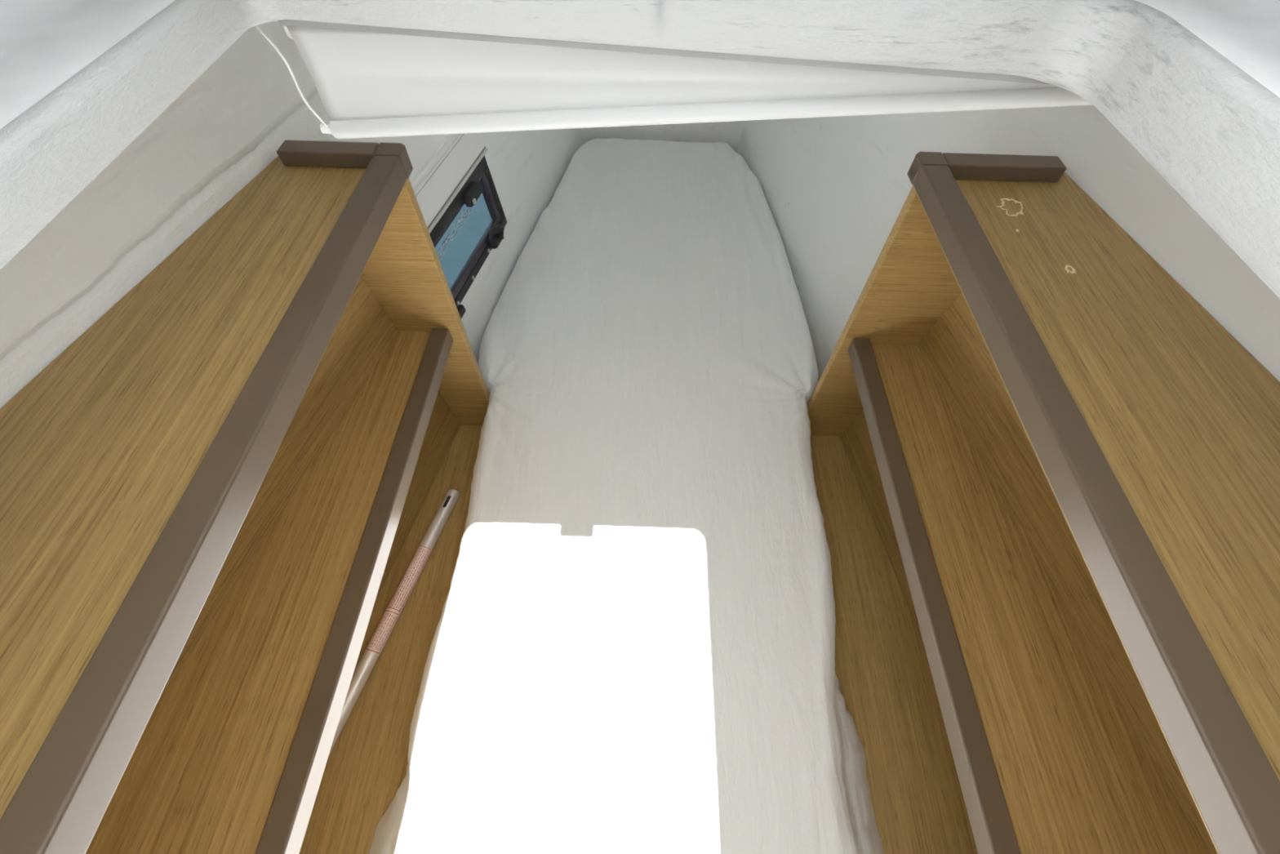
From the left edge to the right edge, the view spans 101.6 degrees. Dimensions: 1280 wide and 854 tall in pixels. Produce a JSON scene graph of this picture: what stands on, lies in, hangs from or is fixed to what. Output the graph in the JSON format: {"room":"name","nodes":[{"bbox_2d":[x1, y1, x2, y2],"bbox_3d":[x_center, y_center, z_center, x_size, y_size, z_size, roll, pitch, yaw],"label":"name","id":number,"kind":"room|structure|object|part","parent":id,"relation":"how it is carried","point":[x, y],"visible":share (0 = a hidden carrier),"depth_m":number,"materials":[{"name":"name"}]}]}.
{"room":"boat cabin","nodes":[
{"label":"boat cabin","id":0,"kind":"room"},
{"bbox_2d":[0,21,582,408],"bbox_3d":[-0.523,-0.020,0.687,0.119,0.887,2.786,11,57,6],"label":"wall","id":1,"kind":"structure","parent":0,"point":[232,122],"depth_m":0.59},
{"bbox_2d":[410,133,463,195],"bbox_3d":[-0.383,-0.526,1.006,0.007,0.021,0.642,11,57,6],"label":"trim","id":2,"kind":"structure","parent":1,"relation":"attached to","point":[447,140],"depth_m":0.98,"materials":[{"name":"white"}]},
{"bbox_2d":[415,133,488,233],"bbox_3d":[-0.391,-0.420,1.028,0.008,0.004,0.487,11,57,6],"label":"trim","id":3,"kind":"structure","parent":1,"relation":"attached to","point":[450,201],"depth_m":1.07,"materials":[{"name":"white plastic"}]},
{"bbox_2d":[429,155,506,318],"bbox_3d":[-0.377,-0.382,1.115,0.073,0.183,0.414,11,57,6],"label":"window","id":4,"kind":"structure","parent":1,"relation":"in","point":[473,224],"depth_m":1.13,"materials":[{"name":"black plastic"}]},
{"bbox_3d":[-0.385,-0.388,1.109,0.014,0.107,0.340,11,57,6],"label":"pane","id":5,"kind":"part","parent":4,"relation":"part of","materials":[{"name":"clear glass"}]},
{"bbox_3d":[-0.384,-0.387,1.113,0.023,0.129,0.372,11,57,6],"label":"frame","id":6,"kind":"part","parent":4,"relation":"part of","materials":[{"name":"black plastic"}]},
{"bbox_3d":[-0.333,-0.444,1.199,0.020,0.053,0.063,16,58,9],"label":"latch lever","id":7,"kind":"part","parent":4,"relation":"part of","materials":[{"name":"black plastic"}]},
{"bbox_2d":[0,0,1279,128],"bbox_3d":[0.009,0.187,-0.048,0.645,0.081,1.240,2,56,0],"label":"ceiling","id":8,"kind":"structure","parent":1,"relation":"attached to","point":[44,43],"depth_m":0.24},
{"bbox_2d":[299,378,977,853],"bbox_3d":[-0.007,0.235,1.049,1.452,0.020,2.717,2,56,0],"label":"floor","id":9,"kind":"structure","parent":0,"point":[882,669],"depth_m":0.90,"materials":[{"name":"brown wood"}]},
{"bbox_2d":[0,140,489,853],"bbox_3d":[-0.554,0.464,0.492,0.467,0.636,1.589,2,56,0],"label":"shelf unit","id":10,"kind":"object","parent":9,"relation":"on","point":[210,497],"visible":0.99,"depth_m":0.54,"materials":[{"name":"brown wood"}]},
{"bbox_3d":[-0.554,0.306,0.247,0.457,0.016,1.581,2,56,0],"label":"shelf","id":11,"kind":"part","parent":10,"relation":"part of","materials":[{"name":"brown wood"}]},
{"bbox_3d":[-0.559,0.484,0.509,0.385,0.016,1.573,2,56,0],"label":"shelf","id":12,"kind":"part","parent":10,"relation":"part of","materials":[{"name":"brown wood"}]},
{"bbox_3d":[-0.617,0.395,0.377,0.037,0.298,1.607,11,57,6],"label":"panel","id":13,"kind":"part","parent":10,"relation":"part of","materials":[{"name":"brown wood"}]},
{"bbox_3d":[-0.391,-0.345,0.662,0.120,0.019,0.029,2,56,0],"label":"rail","id":14,"kind":"part","parent":10,"relation":"part of","materials":[{"name":"brown wood"}]},
{"bbox_3d":[-0.374,0.488,0.505,0.030,0.034,1.572,2,56,0],"label":"rail","id":15,"kind":"part","parent":10,"relation":"part of","materials":[{"name":"brown wood"}]},
{"bbox_3d":[-0.589,0.567,0.634,0.036,0.284,1.606,11,57,6],"label":"panel","id":16,"kind":"part","parent":10,"relation":"part of","materials":[{"name":"brown wood"}]},
{"bbox_3d":[-0.395,-0.177,0.942,0.148,0.600,0.016,2,56,0],"label":"panel","id":17,"kind":"part","parent":10,"relation":"part of","materials":[{"name":"brown wood"}]},
{"bbox_2d":[328,488,460,756],"bbox_3d":[-0.470,0.406,0.899,0.026,0.026,0.681,13,57,7],"label":"pen","id":18,"kind":"object","parent":9,"relation":"on","point":[389,618],"visible":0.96,"depth_m":0.94,"materials":[{"name":"metal"}]},
{"bbox_2d":[365,545,431,653],"bbox_3d":[-0.441,0.309,0.955,0.026,0.011,0.194,13,57,7],"label":"grip","id":19,"kind":"object","parent":18,"relation":"on","point":[389,618],"depth_m":0.95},
{"bbox_2d":[368,137,884,853],"bbox_3d":[-0.002,0.188,0.988,0.793,0.131,2.600,2,56,0],"label":"mattress","id":20,"kind":"object","parent":9,"relation":"on","point":[632,651],"visible":1,"depth_m":0.89,"materials":[{"name":"white fabric"}]},
{"bbox_2d":[807,151,1279,853],"bbox_3d":[0.544,0.495,0.488,0.450,0.645,1.589,2,56,0],"label":"shelf unit","id":21,"kind":"object","parent":9,"relation":"on","point":[1066,468],"visible":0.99,"depth_m":0.57,"materials":[{"name":"brown wood"}]},
{"bbox_3d":[0.580,0.601,0.631,0.040,0.290,1.598,-6,57,-5],"label":"panel","id":22,"kind":"part","parent":21,"relation":"part of","materials":[{"name":"brown wood"}]},
{"bbox_3d":[0.449,-0.154,0.938,0.172,0.609,0.016,2,56,0],"label":"panel","id":23,"kind":"part","parent":21,"relation":"part of","materials":[{"name":"brown wood"}]},
{"bbox_3d":[0.370,0.506,0.498,0.030,0.031,1.572,2,56,0],"label":"rail","id":24,"kind":"part","parent":21,"relation":"part of","materials":[{"name":"brown wood"}]},
{"bbox_3d":[0.451,-0.325,0.654,0.145,0.019,0.029,2,56,0],"label":"rail","id":25,"kind":"part","parent":21,"relation":"part of","materials":[{"name":"brown wood"}]},
{"bbox_3d":[0.545,0.515,0.503,0.365,0.016,1.573,2,56,0],"label":"shelf","id":26,"kind":"part","parent":21,"relation":"part of","materials":[{"name":"brown wood"}]},
{"bbox_3d":[0.623,0.429,0.370,0.041,0.301,1.599,-6,57,-5],"label":"panel","id":27,"kind":"part","parent":21,"relation":"part of","materials":[{"name":"brown wood"}]},
{"bbox_2d":[580,120,745,151],"bbox_3d":[0.079,-1.145,1.445,0.749,0.887,0.026,2,56,0],"label":"wall","id":28,"kind":"structure","parent":0,"point":[730,133],"depth_m":1.70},
{"bbox_2d":[736,105,1279,382],"bbox_3d":[0.568,0.013,0.687,0.131,0.887,2.772,-6,57,-5],"label":"wall","id":29,"kind":"structure","parent":0,"point":[835,189],"depth_m":0.93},
{"bbox_3d":[0.040,-0.256,0.318,1.820,0.013,2.860,2,56,0],"label":"ceiling","id":30,"kind":"structure","parent":0,"visible":0},
{"bbox_2d":[0,0,1279,298],"bbox_3d":[0.008,0.219,0.001,0.549,0.045,1.144,2,56,0],"label":"trim","id":31,"kind":"structure","parent":30,"relation":"attached to","point":[1209,128],"depth_m":0.27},
{"bbox_2d":[278,19,1050,84],"bbox_3d":[0.025,-0.224,0.309,0.465,0.024,0.008,2,56,0],"label":"trim","id":32,"kind":"structure","parent":31,"relation":"attached to","point":[291,23],"depth_m":0.31,"materials":[{"name":"white"}]},
{"bbox_2d":[256,26,1093,138],"bbox_3d":[0.043,-0.229,0.353,0.558,0.072,0.032,2,56,0],"label":"ceiling panel","id":33,"kind":"object","parent":31,"relation":"attached to","point":[368,85],"visible":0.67,"depth_m":0.34,"materials":[{"name":"white fabric"}]},
{"bbox_3d":[-0.228,-0.229,0.344,0.016,0.060,0.002,-4,57,-4],"label":"cord","id":34,"kind":"part","parent":33,"relation":"part of","materials":[{"name":"white plastic"}]}
]}

